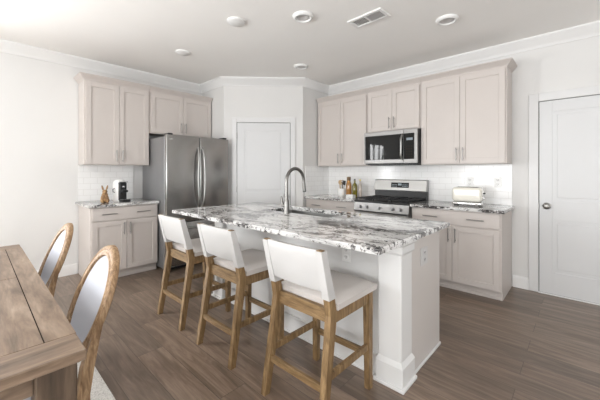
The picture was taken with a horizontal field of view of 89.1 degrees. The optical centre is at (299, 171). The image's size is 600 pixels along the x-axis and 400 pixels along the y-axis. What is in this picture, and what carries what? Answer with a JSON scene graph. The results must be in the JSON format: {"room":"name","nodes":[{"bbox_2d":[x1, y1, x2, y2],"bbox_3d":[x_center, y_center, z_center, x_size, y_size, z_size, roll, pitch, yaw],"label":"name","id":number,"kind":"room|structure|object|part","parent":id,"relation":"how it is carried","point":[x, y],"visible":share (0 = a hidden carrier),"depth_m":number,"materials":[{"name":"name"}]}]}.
{"room":"kitchen","nodes":[
{"label":"kitchen","id":0,"kind":"room"},
{"bbox_2d":[0,52,201,269],"bbox_3d":[-3.214,-0.075,3.560,0.100,2.743,7.700,0,0,43],"label":"wall","id":1,"kind":"structure","parent":0,"point":[39,98],"depth_m":3.61,"materials":[{"name":"paint"}]},
{"bbox_2d":[36,263,77,276],"bbox_3d":[-4.277,1.230,2.332,0.015,0.131,4.234,0,0,43],"label":"baseboard","id":2,"kind":"structure","parent":1,"relation":"attached to","point":[70,269],"depth_m":3.81,"materials":[{"name":"paint"}]},
{"bbox_2d":[78,165,132,201],"bbox_3d":[-2.611,0.146,4.126,0.008,0.468,0.650,0,0,43],"label":"backsplash","id":3,"kind":"structure","parent":1,"relation":"attached to","point":[91,178],"depth_m":4.06,"materials":[{"name":"white tile"}]},
{"bbox_2d":[73,72,150,165],"bbox_3d":[-2.462,-0.638,4.024,0.348,1.099,0.806,0,0,43],"label":"upper cabinet","id":4,"kind":"object","parent":1,"relation":"attached to","point":[113,114],"visible":1,"depth_m":3.89,"materials":[{"name":"beige paint"}]},
{"bbox_3d":[-2.472,-0.603,3.820,0.020,1.003,0.360,0,0,43],"label":"door","id":5,"kind":"part","parent":4,"relation":"part of","materials":[{"name":"beige paint"}]},
{"bbox_3d":[-2.462,-1.155,4.024,0.346,0.066,0.806,0,0,43],"label":"crown","id":6,"kind":"part","parent":4,"relation":"part of","materials":[{"name":"beige paint"}]},
{"bbox_3d":[-2.224,-0.603,4.087,0.020,1.003,0.360,0,0,43],"label":"door","id":7,"kind":"part","parent":4,"relation":"part of","materials":[{"name":"beige paint"}]},
{"bbox_2d":[149,86,212,137],"bbox_3d":[-1.857,-0.864,4.673,0.348,0.649,0.959,0,0,43],"label":"upper cabinet","id":8,"kind":"object","parent":1,"relation":"attached to","point":[170,111],"visible":0.95,"depth_m":4.53,"materials":[{"name":"beige paint"}]},
{"bbox_3d":[-1.921,-0.828,4.412,0.020,0.553,0.463,0,0,43],"label":"door","id":9,"kind":"part","parent":8,"relation":"part of","materials":[{"name":"beige paint"}]},
{"bbox_3d":[-1.750,-1.155,4.572,0.052,0.066,0.959,0,0,43],"label":"crown","id":10,"kind":"part","parent":8,"relation":"part of","materials":[{"name":"beige paint"}]},
{"bbox_3d":[-1.602,-0.828,4.754,0.020,0.553,0.463,0,0,43],"label":"door","id":11,"kind":"part","parent":8,"relation":"part of","materials":[{"name":"beige paint"}]},
{"bbox_2d":[0,20,599,93],"bbox_3d":[-0.507,-1.389,3.053,10.591,0.114,4.285,0,0,-2],"label":"trim","id":12,"kind":"structure","parent":1,"relation":"attached to","point":[591,29],"depth_m":3.96,"materials":[{"name":"paint"}]},
{"bbox_2d":[202,86,328,206],"bbox_3d":[-0.583,-0.075,5.195,1.520,2.743,1.520,0,0,43],"label":"wall","id":13,"kind":"structure","parent":0,"point":[300,103],"depth_m":4.75,"materials":[{"name":"paint"}]},
{"bbox_2d":[232,117,294,205],"bbox_3d":[-0.562,0.228,4.692,0.981,2.134,0.079,0,0,-2],"label":"door","id":14,"kind":"structure","parent":13,"relation":"in","point":[263,149],"depth_m":4.72,"materials":[{"name":"paint"}]},
{"bbox_2d":[305,166,328,195],"bbox_3d":[0.290,0.146,5.010,0.008,0.468,0.599,0,0,43],"label":"backsplash","id":15,"kind":"structure","parent":13,"relation":"attached to","point":[316,177],"depth_m":4.98,"materials":[{"name":"white tile"}]},
{"bbox_2d":[0,0,599,84],"bbox_3d":[-0.433,-1.497,0.970,7.700,0.100,7.700,0,0,43],"label":"ceiling","id":16,"kind":"structure","parent":0,"point":[142,35],"depth_m":3.12,"materials":[{"name":"paint"}]},
{"bbox_2d":[175,49,190,55],"bbox_3d":[-1.413,-1.436,3.681,0.170,0.022,0.170,0,0,43],"label":"cover plate","id":17,"kind":"object","parent":16,"relation":"attached to","point":[181,52],"visible":1,"depth_m":3.64,"materials":[{"name":"white plastic"}]},
{"bbox_2d":[227,17,244,26],"bbox_3d":[-0.614,-1.436,2.924,0.170,0.022,0.170,0,0,43],"label":"cover plate","id":18,"kind":"object","parent":16,"relation":"attached to","point":[233,21],"visible":1,"depth_m":2.89,"materials":[{"name":"white plastic"}]},
{"bbox_2d":[294,64,307,69],"bbox_3d":[0.014,-1.434,4.167,0.196,0.026,0.196,0,0,43],"label":"recessed light","id":19,"kind":"object","parent":16,"relation":"in","point":[296,66],"visible":1,"depth_m":4.15,"materials":[{"name":"white plastic"}]},
{"bbox_2d":[293,11,313,22],"bbox_3d":[0.029,-1.434,2.830,0.196,0.026,0.196,0,0,43],"label":"recessed light","id":20,"kind":"object","parent":16,"relation":"in","point":[299,16],"visible":1,"depth_m":2.81,"materials":[{"name":"white plastic"}]},
{"bbox_2d":[347,7,389,28],"bbox_3d":[0.642,-1.440,2.865,0.360,0.015,0.180,0,0,45],"label":"ceiling vent","id":21,"kind":"object","parent":16,"relation":"in","point":[377,14],"visible":1,"depth_m":2.85,"materials":[{"name":"white plastic"}]},
{"bbox_2d":[436,14,458,25],"bbox_3d":[1.393,-1.434,2.885,0.196,0.026,0.196,0,0,43],"label":"recessed light","id":22,"kind":"object","parent":16,"relation":"in","point":[448,19],"visible":1,"depth_m":2.87,"materials":[{"name":"white plastic"}]},
{"bbox_2d":[54,262,599,399],"bbox_3d":[-0.433,1.346,0.970,7.700,0.100,7.700,0,0,43],"label":"floor","id":23,"kind":"structure","parent":0,"point":[528,344],"depth_m":2.16,"materials":[{"name":"brown wood"}]},
{"bbox_2d":[77,362,115,399],"bbox_3d":[-1.766,1.290,1.227,3.500,0.010,1.712,0,0,43],"label":"area rug","id":24,"kind":"object","parent":23,"relation":"on","point":[99,389],"visible":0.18,"depth_m":1.80,"materials":[{"name":"beige fabric"}]},
{"bbox_2d":[0,244,85,399],"bbox_3d":[-1.702,0.910,1.222,1.960,0.748,1.000,0,0,43],"label":"dining table","id":25,"kind":"object","parent":24,"relation":"on","point":[41,351],"visible":1,"depth_m":0.97,"materials":[{"name":"brown wood"}]},
{"bbox_3d":[-0.763,0.926,0.946,0.100,0.716,0.100,0,0,43],"label":"leg","id":26,"kind":"part","parent":25,"relation":"part of","materials":[{"name":"brown wood"}]},
{"bbox_2d":[38,223,73,296],"bbox_3d":[-1.877,0.827,1.958,0.470,0.916,0.672,0,0,43],"label":"dining chair","id":27,"kind":"object","parent":24,"relation":"on","point":[53,261],"visible":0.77,"depth_m":2.08,"materials":[{"name":"brown wood"}]},
{"bbox_3d":[-1.613,0.965,1.963,0.054,0.640,0.093,0,0,43],"label":"leg","id":28,"kind":"part","parent":27,"relation":"part of","materials":[{"name":"brown wood"}]},
{"bbox_2d":[24,245,119,399],"bbox_3d":[-1.159,0.827,1.289,0.470,0.916,0.672,0,0,43],"label":"dining chair","id":29,"kind":"object","parent":24,"relation":"on","point":[92,299],"visible":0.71,"depth_m":1.39,"materials":[{"name":"brown wood"}]},
{"bbox_3d":[-0.894,0.965,1.293,0.054,0.640,0.093,0,0,43],"label":"leg","id":30,"kind":"part","parent":29,"relation":"part of","materials":[{"name":"brown wood"}]},
{"bbox_3d":[-1.002,0.617,1.457,0.444,0.496,0.213,0,0,43],"label":"frame","id":31,"kind":"part","parent":29,"relation":"part of","materials":[{"name":"brown wood"}]},
{"bbox_2d":[78,203,157,276],"bbox_3d":[-2.339,0.855,3.945,0.631,0.882,0.754,0,0,43],"label":"base cabinet","id":32,"kind":"object","parent":23,"relation":"on","point":[133,229],"visible":0.93,"depth_m":3.75,"materials":[{"name":"beige paint"}]},
{"bbox_3d":[-2.264,0.889,3.625,0.020,0.603,0.362,0,0,43],"label":"door","id":33,"kind":"part","parent":32,"relation":"part of","materials":[{"name":"beige paint"}]},
{"bbox_2d":[75,198,158,207],"bbox_3d":[-2.350,0.397,3.933,0.635,0.030,0.789,0,0,43],"label":"countertop","id":34,"kind":"structure","parent":32,"relation":"on","point":[135,201],"depth_m":3.79,"materials":[{"name":"white stone"}]},
{"bbox_2d":[100,185,109,202],"bbox_3d":[-2.410,0.275,3.761,0.096,0.216,0.113,0,0,-37],"label":"rabbit figurine","id":35,"kind":"object","parent":34,"relation":"on","point":[104,198],"visible":1,"depth_m":3.73,"materials":[{"name":"brown wood"}]},
{"bbox_2d":[112,179,130,201],"bbox_3d":[-2.330,0.237,3.930,0.312,0.289,0.176,0,0,41],"label":"coffee machine","id":36,"kind":"object","parent":34,"relation":"on","point":[119,189],"visible":1,"depth_m":3.88,"materials":[{"name":"white plastic"}]},
{"bbox_3d":[-2.284,0.253,3.913,0.053,0.234,0.092,0,0,29],"label":"panel","id":37,"kind":"part","parent":36,"relation":"part of","materials":[{"name":"black plastic"}]},
{"bbox_3d":[-2.139,0.501,3.759,0.020,0.146,0.729,0,0,43],"label":"drawer","id":38,"kind":"part","parent":32,"relation":"part of","materials":[{"name":"beige paint"}]},
{"bbox_3d":[-2.179,1.278,3.796,0.012,0.035,0.754,0,0,43],"label":"shoe moulding","id":39,"kind":"part","parent":32,"relation":"part of","materials":[{"name":"beige paint"}]},
{"bbox_3d":[-2.015,0.889,3.893,0.020,0.603,0.362,0,0,43],"label":"door","id":40,"kind":"part","parent":32,"relation":"part of","materials":[{"name":"beige paint"}]},
{"bbox_2d":[143,133,227,270],"bbox_3d":[-1.661,0.396,4.483,0.874,1.800,0.935,0,0,43],"label":"refrigerator","id":41,"kind":"object","parent":23,"relation":"on","point":[182,172],"visible":0.57,"depth_m":4.14,"materials":[{"name":"silver metal"}]},
{"bbox_3d":[-1.570,0.091,4.076,0.058,1.150,0.464,0,0,43],"label":"door","id":42,"kind":"part","parent":41,"relation":"part of","materials":[{"name":"silver metal"}]},
{"bbox_3d":[-1.410,0.950,4.248,0.058,0.552,0.935,0,0,43],"label":"freezer drawer","id":43,"kind":"part","parent":41,"relation":"part of","materials":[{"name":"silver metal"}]},
{"bbox_3d":[-1.391,0.081,4.183,0.034,0.839,0.077,0,0,-22],"label":"handle","id":44,"kind":"part","parent":41,"relation":"part of","materials":[{"name":"silver metal"}]},
{"bbox_3d":[-1.343,0.081,4.234,0.077,0.839,0.034,0,0,18],"label":"handle","id":45,"kind":"part","parent":41,"relation":"part of","materials":[{"name":"silver metal"}]},
{"bbox_3d":[-1.249,0.091,4.420,0.058,1.150,0.464,0,0,43],"label":"door","id":46,"kind":"part","parent":41,"relation":"part of","materials":[{"name":"silver metal"}]},
{"bbox_2d":[157,214,230,330],"bbox_3d":[-0.958,0.842,2.827,0.458,0.909,0.542,0,0,43],"label":"counter stool","id":47,"kind":"object","parent":23,"relation":"on","point":[185,249],"visible":0.67,"depth_m":2.66,"materials":[{"name":"brown wood"}]},
{"bbox_3d":[-1.246,0.842,2.819,0.048,0.909,0.135,0,0,43],"label":"leg","id":48,"kind":"part","parent":47,"relation":"part of","materials":[{"name":"brown wood"}]},
{"bbox_3d":[-1.109,0.500,2.666,0.362,0.224,0.101,0,0,43],"label":"backrest","id":49,"kind":"part","parent":47,"relation":"part of","materials":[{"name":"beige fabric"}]},
{"bbox_3d":[-0.946,0.842,2.539,0.048,0.909,0.135,0,0,43],"label":"leg","id":50,"kind":"part","parent":47,"relation":"part of","materials":[{"name":"brown wood"}]},
{"bbox_3d":[-0.912,0.687,2.876,0.456,0.058,0.406,0,0,43],"label":"seat","id":51,"kind":"part","parent":47,"relation":"part of","materials":[{"name":"beige fabric"}]},
{"bbox_3d":[-0.965,1.007,3.113,0.042,0.578,0.044,0,0,43],"label":"leg","id":52,"kind":"part","parent":47,"relation":"part of","materials":[{"name":"brown wood"}]},
{"bbox_3d":[-0.672,1.007,2.840,0.042,0.578,0.044,0,0,43],"label":"leg","id":53,"kind":"part","parent":47,"relation":"part of","materials":[{"name":"brown wood"}]},
{"bbox_2d":[196,223,283,369],"bbox_3d":[-0.437,0.842,2.341,0.458,0.909,0.542,0,0,43],"label":"counter stool","id":54,"kind":"object","parent":23,"relation":"on","point":[243,268],"visible":0.85,"depth_m":2.20,"materials":[{"name":"brown wood"}]},
{"bbox_3d":[-0.725,0.842,2.334,0.048,0.909,0.135,0,0,43],"label":"leg","id":55,"kind":"part","parent":54,"relation":"part of","materials":[{"name":"brown wood"}]},
{"bbox_3d":[-0.588,0.500,2.180,0.362,0.224,0.101,0,0,43],"label":"backrest","id":56,"kind":"part","parent":54,"relation":"part of","materials":[{"name":"beige fabric"}]},
{"bbox_3d":[-0.425,0.842,2.054,0.048,0.909,0.135,0,0,43],"label":"leg","id":57,"kind":"part","parent":54,"relation":"part of","materials":[{"name":"brown wood"}]},
{"bbox_3d":[-0.391,0.687,2.391,0.456,0.058,0.406,0,0,43],"label":"seat","id":58,"kind":"part","parent":54,"relation":"part of","materials":[{"name":"beige fabric"}]},
{"bbox_3d":[-0.444,1.007,2.628,0.042,0.578,0.044,0,0,43],"label":"leg","id":59,"kind":"part","parent":54,"relation":"part of","materials":[{"name":"brown wood"}]},
{"bbox_3d":[-0.151,1.007,2.355,0.042,0.578,0.044,0,0,43],"label":"leg","id":60,"kind":"part","parent":54,"relation":"part of","materials":[{"name":"brown wood"}]},
{"bbox_2d":[261,237,376,399],"bbox_3d":[0.122,0.842,1.820,0.458,0.909,0.542,0,0,43],"label":"counter stool","id":61,"kind":"object","parent":23,"relation":"on","point":[309,286],"visible":1,"depth_m":1.71,"materials":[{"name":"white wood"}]},
{"bbox_3d":[-0.165,0.842,1.812,0.048,0.909,0.135,0,0,43],"label":"leg","id":62,"kind":"part","parent":61,"relation":"part of","materials":[{"name":"brown wood"}]},
{"bbox_3d":[-0.028,0.500,1.659,0.362,0.224,0.101,0,0,43],"label":"backrest","id":63,"kind":"part","parent":61,"relation":"part of","materials":[{"name":"beige fabric"}]},
{"bbox_3d":[0.116,1.007,2.106,0.042,0.578,0.044,0,0,43],"label":"leg","id":64,"kind":"part","parent":61,"relation":"part of","materials":[{"name":"brown wood"}]},
{"bbox_3d":[0.135,0.842,1.533,0.048,0.909,0.135,0,0,43],"label":"leg","id":65,"kind":"part","parent":61,"relation":"part of","materials":[{"name":"brown wood"}]},
{"bbox_3d":[0.169,0.687,1.870,0.456,0.058,0.406,0,0,43],"label":"seat","id":66,"kind":"part","parent":61,"relation":"part of","materials":[{"name":"beige fabric"}]},
{"bbox_3d":[0.408,1.007,1.834,0.042,0.578,0.044,0,0,43],"label":"leg","id":67,"kind":"part","parent":61,"relation":"part of","materials":[{"name":"brown wood"}]},
{"bbox_2d":[211,222,440,394],"bbox_3d":[0.080,0.855,2.739,2.092,0.882,0.721,0,0,43],"label":"kitchen island","id":68,"kind":"object","parent":23,"relation":"on","point":[406,295],"visible":0.42,"depth_m":2.00,"materials":[{"name":"white paint"}]},
{"bbox_3d":[-0.788,0.824,3.193,0.150,0.655,0.150,0,0,43],"label":"corner post","id":69,"kind":"part","parent":68,"relation":"part of","materials":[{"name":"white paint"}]},
{"bbox_3d":[-0.134,1.225,2.509,1.708,0.142,0.028,0,0,43],"label":"moulding","id":70,"kind":"part","parent":68,"relation":"part of","materials":[{"name":"white paint"}]},
{"bbox_2d":[172,202,449,254],"bbox_3d":[-0.076,0.397,2.683,2.288,0.030,1.094,0,0,43],"label":"island countertop","id":71,"kind":"structure","parent":68,"relation":"on","point":[374,234],"depth_m":2.21,"materials":[{"name":"white stone"}]},
{"bbox_2d":[281,167,305,213],"bbox_3d":[-0.059,0.168,2.890,0.098,0.427,0.290,0,0,43],"label":"faucet","id":72,"kind":"object","parent":71,"relation":"on","point":[285,204],"visible":1,"depth_m":2.79,"materials":[{"name":"silver metal"}]},
{"bbox_2d":[282,210,339,217],"bbox_3d":[0.075,0.516,2.931,0.792,0.206,0.365,0,0,43],"label":"sink","id":73,"kind":"object","parent":71,"relation":"in","point":[290,211],"visible":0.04,"depth_m":3.12,"materials":[{"name":"silver metal"}]},
{"bbox_2d":[342,248,350,262],"bbox_3d":[0.319,0.561,2.100,0.074,0.118,0.009,0,0,43],"label":"outlet","id":74,"kind":"object","parent":68,"relation":"attached to","point":[346,253],"visible":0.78,"depth_m":2.09,"materials":[{"name":"white plastic"}]},
{"bbox_3d":[0.595,0.824,1.905,0.150,0.655,0.150,0,0,43],"label":"corner post","id":75,"kind":"part","parent":68,"relation":"part of","materials":[{"name":"white paint"}]},
{"bbox_2d":[420,246,427,265],"bbox_3d":[0.845,0.571,2.068,0.009,0.118,0.116,0,0,43],"label":"outlet","id":76,"kind":"object","parent":68,"relation":"attached to","point":[423,251],"visible":1,"depth_m":2.06,"materials":[{"name":"white plastic"}]},
{"bbox_3d":[0.875,0.855,2.113,0.006,0.882,0.512,0,0,43],"label":"panel","id":77,"kind":"part","parent":68,"relation":"part of","materials":[{"name":"beige paint"}]},
{"bbox_3d":[0.888,1.285,2.113,0.012,0.022,0.495,0,0,43],"label":"shoe moulding","id":78,"kind":"part","parent":68,"relation":"part of","materials":[{"name":"white paint"}]},
{"bbox_2d":[306,198,354,211],"bbox_3d":[0.616,0.855,4.669,0.922,0.882,0.631,0,0,43],"label":"base cabinet","id":79,"kind":"object","parent":23,"relation":"on","point":[311,203],"visible":0.18,"depth_m":4.44,"materials":[{"name":"beige paint"}]},
{"bbox_2d":[304,194,363,201],"bbox_3d":[0.615,0.397,4.671,0.928,0.030,0.635,0,0,43],"label":"countertop","id":80,"kind":"structure","parent":79,"relation":"on","point":[333,197],"depth_m":4.53,"materials":[{"name":"white stone"}]},
{"bbox_2d":[337,188,345,196],"bbox_3d":[0.638,0.319,4.687,0.126,0.126,0.126,0,0,43],"label":"utensil crock","id":81,"kind":"object","parent":80,"relation":"on","point":[341,192],"visible":0.98,"depth_m":4.64,"materials":[{"name":"white ceramic"}]},
{"bbox_2d":[346,177,351,193],"bbox_3d":[0.736,0.228,4.595,0.086,0.308,0.086,0,0,43],"label":"bottle","id":82,"kind":"object","parent":80,"relation":"on","point":[348,184],"visible":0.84,"depth_m":4.57,"materials":[{"name":"orange glass"}]},
{"bbox_2d":[346,194,354,197],"bbox_3d":[0.741,0.357,4.453,0.120,0.048,0.070,0,0,43],"label":"ceramic dish","id":83,"kind":"object","parent":80,"relation":"on","point":[347,195],"visible":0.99,"depth_m":4.43,"materials":[{"name":"white ceramic"}]},
{"bbox_2d":[352,179,356,197],"bbox_3d":[0.813,0.244,4.523,0.078,0.275,0.078,0,0,43],"label":"oil bottle","id":84,"kind":"object","parent":80,"relation":"on","point":[354,186],"visible":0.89,"depth_m":4.49,"materials":[{"name":"green glass"}]},
{"bbox_2d":[358,179,361,196],"bbox_3d":[0.894,0.246,4.530,0.052,0.270,0.052,0,0,43],"label":"oil bottle","id":85,"kind":"object","parent":80,"relation":"on","point":[360,184],"visible":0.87,"depth_m":4.51,"materials":[{"name":"clear glass"}]},
{"bbox_2d":[354,179,428,217],"bbox_3d":[1.204,0.704,4.062,0.757,1.185,0.682,0,0,43],"label":"gas range","id":86,"kind":"object","parent":23,"relation":"on","point":[392,197],"visible":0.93,"depth_m":4.03,"materials":[{"name":"silver metal"}]},
{"bbox_3d":[1.018,0.462,3.862,0.757,0.119,0.056,0,0,43],"label":"control panel","id":87,"kind":"part","parent":86,"relation":"part of","materials":[{"name":"silver metal"}]},
{"bbox_3d":[1.024,0.812,3.868,0.751,0.568,0.038,0,0,43],"label":"oven door","id":88,"kind":"part","parent":86,"relation":"part of","materials":[{"name":"silver metal"}]},
{"bbox_2d":[354,199,428,205],"bbox_3d":[1.224,0.389,4.083,0.757,0.022,0.625,0,0,43],"label":"cooktop","id":89,"kind":"object","parent":86,"relation":"in","point":[376,202],"depth_m":3.88,"materials":[{"name":"black metal"}]},
{"bbox_2d":[412,207,511,300],"bbox_3d":[1.847,0.855,3.522,0.910,0.882,0.631,0,0,43],"label":"base cabinet","id":90,"kind":"object","parent":23,"relation":"on","point":[475,252],"visible":0.76,"depth_m":3.20,"materials":[{"name":"beige paint"}]},
{"bbox_3d":[1.499,0.889,3.475,0.440,0.603,0.020,0,0,43],"label":"door","id":91,"kind":"part","parent":90,"relation":"part of","materials":[{"name":"beige paint"}]},
{"bbox_3d":[1.661,0.501,3.323,0.885,0.146,0.020,0,0,43],"label":"drawer","id":92,"kind":"part","parent":90,"relation":"part of","materials":[{"name":"beige paint"}]},
{"bbox_2d":[410,201,514,213],"bbox_3d":[1.858,0.397,3.513,0.940,0.030,0.635,0,0,43],"label":"countertop","id":93,"kind":"structure","parent":90,"relation":"on","point":[486,208],"depth_m":3.35,"materials":[{"name":"white stone"}]},
{"bbox_2d":[452,187,485,206],"bbox_3d":[1.917,0.277,3.455,0.322,0.209,0.190,0,0,39],"label":"toaster","id":94,"kind":"object","parent":93,"relation":"on","point":[473,196],"visible":1,"depth_m":3.38,"materials":[{"name":"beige metal"}]},
{"bbox_3d":[1.698,1.278,3.363,0.910,0.035,0.012,0,0,43],"label":"shoe moulding","id":95,"kind":"part","parent":90,"relation":"part of","materials":[{"name":"beige paint"}]},
{"bbox_3d":[1.824,0.889,3.172,0.440,0.603,0.020,0,0,43],"label":"door","id":96,"kind":"part","parent":90,"relation":"part of","materials":[{"name":"beige paint"}]},
{"bbox_2d":[329,35,599,285],"bbox_3d":[2.193,-0.075,3.716,7.600,2.743,0.100,0,0,43],"label":"wall","id":97,"kind":"structure","parent":0,"point":[573,64],"depth_m":3.36,"materials":[{"name":"paint"}]},
{"bbox_2d":[316,88,369,166],"bbox_3d":[0.714,-0.638,4.774,0.922,1.099,0.348,0,0,43],"label":"upper cabinet","id":98,"kind":"object","parent":97,"relation":"attached to","point":[343,117],"visible":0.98,"depth_m":4.64,"materials":[{"name":"beige paint"}]},
{"bbox_3d":[0.461,-0.603,4.831,0.444,1.003,0.020,0,0,43],"label":"door","id":99,"kind":"part","parent":98,"relation":"part of","materials":[{"name":"beige paint"}]},
{"bbox_3d":[0.614,-1.155,4.667,0.922,0.066,0.052,0,0,43],"label":"crown","id":100,"kind":"part","parent":98,"relation":"part of","materials":[{"name":"beige paint"}]},
{"bbox_3d":[0.789,-0.603,4.525,0.444,1.003,0.020,0,0,43],"label":"door","id":101,"kind":"part","parent":98,"relation":"part of","materials":[{"name":"beige paint"}]},
{"bbox_2d":[366,77,420,132],"bbox_3d":[1.332,-0.870,4.199,0.758,0.636,0.348,0,0,43],"label":"upper cabinet","id":102,"kind":"object","parent":97,"relation":"attached to","point":[393,106],"visible":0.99,"depth_m":4.06,"materials":[{"name":"beige paint"}]},
{"bbox_3d":[1.108,-0.834,4.228,0.362,0.540,0.020,0,0,43],"label":"door","id":103,"kind":"part","parent":102,"relation":"part of","materials":[{"name":"beige paint"}]},
{"bbox_2d":[364,128,420,165],"bbox_3d":[1.297,-0.315,4.162,0.754,0.454,0.445,0,0,43],"label":"microwave","id":104,"kind":"object","parent":102,"relation":"attached to","point":[396,147],"visible":0.98,"depth_m":4.00,"materials":[{"name":"black glass"}]},
{"bbox_3d":[1.125,-0.327,4.108,0.575,0.430,0.028,0,0,43],"label":"door","id":105,"kind":"part","parent":104,"relation":"part of","materials":[{"name":"silver metal"}]},
{"bbox_3d":[1.298,-0.316,3.897,0.026,0.327,0.060,0,0,43],"label":"handle","id":106,"kind":"part","parent":104,"relation":"part of","materials":[{"name":"silver metal"}]},
{"bbox_3d":[1.402,-0.327,3.850,0.176,0.430,0.028,0,0,43],"label":"control panel","id":107,"kind":"part","parent":104,"relation":"part of","materials":[{"name":"silver metal"}]},
{"bbox_3d":[1.232,-1.155,4.091,0.758,0.066,0.052,0,0,43],"label":"crown","id":108,"kind":"part","parent":102,"relation":"part of","materials":[{"name":"beige paint"}]},
{"bbox_3d":[1.377,-0.834,3.978,0.362,0.540,0.020,0,0,43],"label":"door","id":109,"kind":"part","parent":102,"relation":"part of","materials":[{"name":"beige paint"}]},
{"bbox_2d":[329,164,511,204],"bbox_3d":[1.448,0.146,4.335,2.605,0.468,0.008,0,0,43],"label":"backsplash","id":110,"kind":"structure","parent":97,"relation":"attached to","point":[442,179],"depth_m":3.98,"materials":[{"name":"white tile"}]},
{"bbox_2d":[466,177,472,186],"bbox_3d":[2.081,0.124,3.733,0.074,0.118,0.009,0,0,43],"label":"outlet","id":111,"kind":"object","parent":110,"relation":"attached to","point":[469,180],"visible":1,"depth_m":3.73,"materials":[{"name":"white plastic"}]},
{"bbox_2d":[494,177,501,186],"bbox_3d":[2.295,0.121,3.534,0.074,0.118,0.009,0,0,43],"label":"outlet","id":112,"kind":"object","parent":110,"relation":"attached to","point":[497,180],"visible":1,"depth_m":3.53,"materials":[{"name":"white plastic"}]},
{"bbox_2d":[419,57,516,164],"bbox_3d":[1.964,-0.638,3.610,0.962,1.099,0.348,0,0,43],"label":"upper cabinet","id":113,"kind":"object","parent":97,"relation":"attached to","point":[466,112],"visible":1,"depth_m":3.47,"materials":[{"name":"beige paint"}]},
{"bbox_3d":[1.694,-0.603,3.683,0.438,1.003,0.020,0,0,43],"label":"door","id":114,"kind":"part","parent":113,"relation":"part of","materials":[{"name":"beige paint"}]},
{"bbox_3d":[1.964,-1.155,3.610,0.962,0.066,0.346,0,0,43],"label":"crown","id":115,"kind":"part","parent":113,"relation":"part of","materials":[{"name":"beige paint"}]},
{"bbox_3d":[2.018,-0.603,3.381,0.438,1.003,0.020,0,0,43],"label":"door","id":116,"kind":"part","parent":113,"relation":"part of","materials":[{"name":"beige paint"}]},
{"bbox_2d":[513,275,528,289],"bbox_3d":[2.458,1.230,3.390,0.148,0.131,0.015,0,0,43],"label":"baseboard","id":117,"kind":"structure","parent":97,"relation":"attached to","point":[521,282],"depth_m":3.38,"materials":[{"name":"paint"}]},
{"bbox_2d":[529,85,599,305],"bbox_3d":[2.870,0.227,2.962,1.046,2.138,0.079,0,0,43],"label":"door","id":118,"kind":"structure","parent":97,"relation":"in","point":[564,125],"depth_m":3.13,"materials":[{"name":"paint"}]},
{"bbox_3d":[2.597,0.361,3.209,0.072,0.072,0.067,0,0,43],"label":"knob","id":119,"kind":"part","parent":118,"relation":"part of","materials":[{"name":"silver metal"}]}
]}

